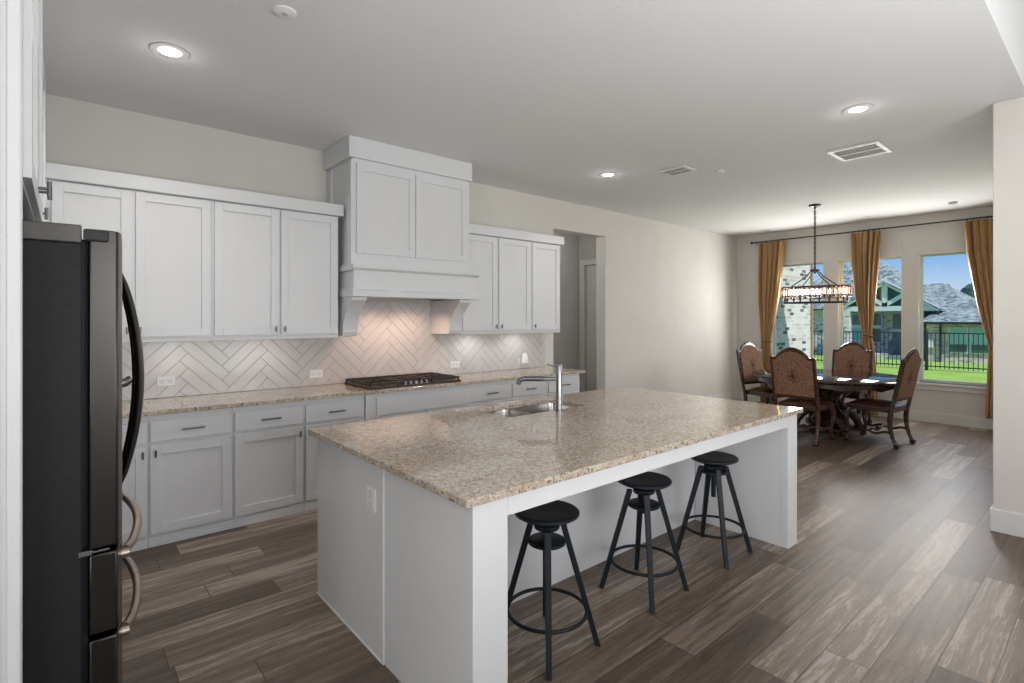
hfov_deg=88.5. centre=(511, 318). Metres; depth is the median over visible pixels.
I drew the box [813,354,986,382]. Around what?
lawn
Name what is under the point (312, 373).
wall outlet
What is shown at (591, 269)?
door
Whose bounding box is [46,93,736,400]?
wall
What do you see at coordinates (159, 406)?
countertop
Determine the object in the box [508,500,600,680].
bar stool
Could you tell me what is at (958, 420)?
baseboard
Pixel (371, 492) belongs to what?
island outlet
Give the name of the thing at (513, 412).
undermount sink
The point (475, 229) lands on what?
crown molding
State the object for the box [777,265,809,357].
brick wall
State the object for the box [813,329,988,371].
metal fence
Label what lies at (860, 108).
recessed light
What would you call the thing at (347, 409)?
base cabinet
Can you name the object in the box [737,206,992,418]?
wall
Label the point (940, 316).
neighbouring house
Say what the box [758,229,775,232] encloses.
ceiling vent
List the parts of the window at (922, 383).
casing, sill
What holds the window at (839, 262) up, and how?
in the wall at (908, 242)
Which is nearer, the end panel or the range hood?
the end panel
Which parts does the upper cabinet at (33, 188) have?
rail, door, door, knob, knob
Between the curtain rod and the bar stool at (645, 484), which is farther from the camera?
the curtain rod
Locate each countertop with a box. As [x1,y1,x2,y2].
[122,367,585,418]
[308,386,802,507]
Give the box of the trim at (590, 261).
[580,259,595,391]
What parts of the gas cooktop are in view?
plate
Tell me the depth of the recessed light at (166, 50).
3.03 m
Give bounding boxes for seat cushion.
[746,386,772,394]
[779,398,833,406]
[845,398,905,408]
[849,390,865,395]
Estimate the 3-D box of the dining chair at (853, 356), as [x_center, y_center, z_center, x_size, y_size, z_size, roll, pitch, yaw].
[4.878,0.930,7.683,0.691,1.180,0.578,0,0,-40]
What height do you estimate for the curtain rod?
0.050 m
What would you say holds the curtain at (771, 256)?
hanging from the curtain rod
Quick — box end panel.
[0,0,22,682]
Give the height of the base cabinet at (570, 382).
0.883 m
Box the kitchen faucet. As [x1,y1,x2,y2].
[516,364,562,411]
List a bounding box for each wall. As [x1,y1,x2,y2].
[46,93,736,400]
[553,231,578,369]
[579,235,595,391]
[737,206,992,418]
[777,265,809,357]
[993,96,1023,514]
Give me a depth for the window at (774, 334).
9.35 m
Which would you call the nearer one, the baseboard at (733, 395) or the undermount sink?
the undermount sink
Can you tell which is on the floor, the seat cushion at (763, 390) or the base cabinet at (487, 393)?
the base cabinet at (487, 393)
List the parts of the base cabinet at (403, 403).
door, drawer, door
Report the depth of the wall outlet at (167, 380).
4.04 m
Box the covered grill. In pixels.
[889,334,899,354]
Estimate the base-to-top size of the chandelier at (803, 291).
1.336 m
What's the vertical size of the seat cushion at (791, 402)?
0.064 m
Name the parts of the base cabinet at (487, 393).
drawer, door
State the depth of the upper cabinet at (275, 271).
4.21 m
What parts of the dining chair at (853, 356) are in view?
frame, seat rail, leg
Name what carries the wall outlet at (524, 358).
attached to the tile backsplash
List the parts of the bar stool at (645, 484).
leg, leg, seat, leg, leg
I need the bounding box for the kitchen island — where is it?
[317,409,796,682]
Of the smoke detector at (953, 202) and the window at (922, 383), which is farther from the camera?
the window at (922, 383)
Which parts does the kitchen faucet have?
spout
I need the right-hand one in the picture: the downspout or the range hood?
the downspout
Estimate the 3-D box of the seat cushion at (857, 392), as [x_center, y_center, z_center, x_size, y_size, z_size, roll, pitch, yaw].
[4.825,1.032,7.639,0.486,0.064,0.520,0,0,-40]
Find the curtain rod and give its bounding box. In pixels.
[750,216,992,243]
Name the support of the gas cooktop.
in the countertop at (159, 406)
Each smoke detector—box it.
[273,5,296,18]
[948,201,957,204]
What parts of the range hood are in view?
door, crown, molding, molding, door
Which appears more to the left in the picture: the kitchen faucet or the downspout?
the kitchen faucet
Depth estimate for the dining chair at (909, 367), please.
6.30 m
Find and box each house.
[813,263,987,363]
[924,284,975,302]
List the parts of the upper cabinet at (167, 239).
door, light rail, door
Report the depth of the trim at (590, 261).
9.04 m
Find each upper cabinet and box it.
[23,0,51,220]
[46,179,211,342]
[212,201,337,340]
[459,234,530,334]
[530,242,559,332]
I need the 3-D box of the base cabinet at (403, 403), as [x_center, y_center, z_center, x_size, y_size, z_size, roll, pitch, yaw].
[-1.002,1.079,5.024,1.096,0.883,0.669,0,0,-40]
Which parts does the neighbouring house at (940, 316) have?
pane, pane, gable panel, pane, pane, pane, pane, pane, pane, pane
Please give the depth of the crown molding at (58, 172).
3.79 m
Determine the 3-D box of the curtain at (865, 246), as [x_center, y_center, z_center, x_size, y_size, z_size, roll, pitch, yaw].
[5.555,0.044,8.250,0.135,2.892,0.412,0,0,-40]
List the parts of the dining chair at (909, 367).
leg, leg, seat rail, leg, frame, leg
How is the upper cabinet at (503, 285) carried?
attached to the wall at (666, 293)
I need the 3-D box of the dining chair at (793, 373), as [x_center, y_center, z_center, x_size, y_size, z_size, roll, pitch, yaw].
[3.642,0.930,6.599,0.691,1.180,0.578,0,0,-40]
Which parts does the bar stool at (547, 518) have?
leg, leg, seat, leg, leg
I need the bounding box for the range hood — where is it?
[324,135,479,336]
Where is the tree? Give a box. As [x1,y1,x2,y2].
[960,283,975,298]
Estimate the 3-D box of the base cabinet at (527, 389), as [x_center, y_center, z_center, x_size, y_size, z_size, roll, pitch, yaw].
[0.015,1.079,5.910,0.526,0.883,0.639,0,0,-40]
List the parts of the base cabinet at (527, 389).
drawer, door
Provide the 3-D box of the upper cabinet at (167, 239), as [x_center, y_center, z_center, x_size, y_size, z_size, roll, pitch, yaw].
[-2.707,-0.364,3.753,0.942,1.052,0.394,0,0,-40]
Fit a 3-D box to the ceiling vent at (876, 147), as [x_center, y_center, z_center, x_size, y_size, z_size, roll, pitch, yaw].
[3.209,-1.544,4.855,0.420,0.012,0.405,0,0,-40]
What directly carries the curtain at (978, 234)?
hanging from the curtain rod
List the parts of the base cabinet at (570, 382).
drawer, door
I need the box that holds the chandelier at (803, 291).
[780,204,852,303]
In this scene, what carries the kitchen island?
on the floor
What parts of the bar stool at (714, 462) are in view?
leg, leg, screw post, seat, leg, leg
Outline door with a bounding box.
[587,265,595,390]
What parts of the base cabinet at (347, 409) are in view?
drawer, door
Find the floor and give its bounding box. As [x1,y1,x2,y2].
[122,399,1023,682]
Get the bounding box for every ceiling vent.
[658,165,696,176]
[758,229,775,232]
[827,141,891,161]
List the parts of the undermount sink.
bowl, bowl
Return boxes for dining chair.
[736,341,799,423]
[770,347,836,446]
[832,342,872,423]
[842,348,921,449]
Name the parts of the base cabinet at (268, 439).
door, drawer, handle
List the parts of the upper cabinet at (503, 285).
door, light rail, door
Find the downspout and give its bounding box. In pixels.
[810,265,812,357]
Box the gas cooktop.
[344,372,460,389]
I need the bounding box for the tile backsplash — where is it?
[122,301,544,400]
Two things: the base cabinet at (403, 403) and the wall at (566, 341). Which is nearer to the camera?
the base cabinet at (403, 403)
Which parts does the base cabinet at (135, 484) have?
drawer, door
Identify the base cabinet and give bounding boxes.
[122,416,147,551]
[148,408,232,547]
[233,401,303,527]
[304,395,363,511]
[364,385,470,420]
[471,380,510,406]
[511,379,546,400]
[547,373,579,396]
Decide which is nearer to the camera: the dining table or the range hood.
the range hood
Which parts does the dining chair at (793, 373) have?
frame, seat rail, leg, leg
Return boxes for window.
[771,261,823,368]
[837,255,901,358]
[916,250,986,393]
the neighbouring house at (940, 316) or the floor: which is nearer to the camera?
the floor
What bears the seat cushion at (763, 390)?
on the dining chair at (750, 358)
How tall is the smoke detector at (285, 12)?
0.016 m
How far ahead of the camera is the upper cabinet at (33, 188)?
1.71 m
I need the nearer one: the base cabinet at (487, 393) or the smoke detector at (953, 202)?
the base cabinet at (487, 393)
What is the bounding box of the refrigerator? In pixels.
[23,220,143,682]
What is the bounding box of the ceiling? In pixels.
[43,0,1023,236]
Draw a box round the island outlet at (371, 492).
[367,485,375,512]
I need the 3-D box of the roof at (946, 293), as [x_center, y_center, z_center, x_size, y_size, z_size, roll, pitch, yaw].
[30.769,0.345,42.535,10.000,5.950,11.100,0,0,-40]
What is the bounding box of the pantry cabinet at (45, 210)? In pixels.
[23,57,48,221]
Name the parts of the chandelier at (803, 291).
chain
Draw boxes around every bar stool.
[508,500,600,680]
[599,471,688,613]
[676,451,752,569]
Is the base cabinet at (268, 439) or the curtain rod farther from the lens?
the curtain rod
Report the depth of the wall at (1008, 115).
3.71 m
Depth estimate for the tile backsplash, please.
4.93 m
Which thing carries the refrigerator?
on the floor
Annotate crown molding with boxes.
[46,162,343,217]
[469,223,563,245]
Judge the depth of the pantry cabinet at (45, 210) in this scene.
3.03 m
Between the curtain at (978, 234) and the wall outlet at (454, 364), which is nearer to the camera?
the wall outlet at (454, 364)
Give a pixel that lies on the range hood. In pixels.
(403, 230)
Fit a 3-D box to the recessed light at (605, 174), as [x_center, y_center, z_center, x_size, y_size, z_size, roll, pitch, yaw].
[1.030,-1.547,5.638,0.200,0.006,0.200,0,0,-40]
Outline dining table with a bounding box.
[752,369,896,437]
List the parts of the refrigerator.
drawer, drawer, door, handle, handle, handle, handle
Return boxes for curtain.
[758,240,785,402]
[851,229,880,414]
[963,216,992,418]
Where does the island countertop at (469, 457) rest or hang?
on the kitchen island
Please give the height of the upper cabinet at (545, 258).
1.052 m
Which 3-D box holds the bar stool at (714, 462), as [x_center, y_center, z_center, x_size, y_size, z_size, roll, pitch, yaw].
[1.317,1.207,3.436,0.384,0.626,0.384,0,0,-42]
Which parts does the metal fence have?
picket panel, picket panel, post, picket panel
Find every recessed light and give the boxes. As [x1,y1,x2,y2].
[149,42,189,59]
[599,172,616,177]
[842,104,873,114]
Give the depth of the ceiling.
3.47 m
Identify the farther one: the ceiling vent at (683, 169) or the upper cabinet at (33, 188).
the ceiling vent at (683, 169)
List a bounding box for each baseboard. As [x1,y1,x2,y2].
[709,391,736,399]
[737,391,1023,537]
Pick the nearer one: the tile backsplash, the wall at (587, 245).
the tile backsplash
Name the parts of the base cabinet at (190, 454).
drawer, door, handle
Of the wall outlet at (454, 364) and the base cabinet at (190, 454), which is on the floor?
the base cabinet at (190, 454)
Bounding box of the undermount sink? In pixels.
[486,403,573,416]
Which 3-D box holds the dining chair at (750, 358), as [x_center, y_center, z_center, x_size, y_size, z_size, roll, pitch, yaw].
[3.754,0.930,7.768,0.578,1.180,0.691,0,0,-26]
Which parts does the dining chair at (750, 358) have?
leg, frame, seat rail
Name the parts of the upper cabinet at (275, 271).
door, light rail, door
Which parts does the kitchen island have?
panel, panel, leg, panel, panel, leg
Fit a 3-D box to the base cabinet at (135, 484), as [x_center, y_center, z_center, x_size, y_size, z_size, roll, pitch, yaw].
[-2.784,1.079,3.527,0.511,0.883,0.639,0,0,-40]
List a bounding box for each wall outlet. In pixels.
[157,376,174,386]
[309,370,322,377]
[450,361,459,367]
[521,353,527,363]

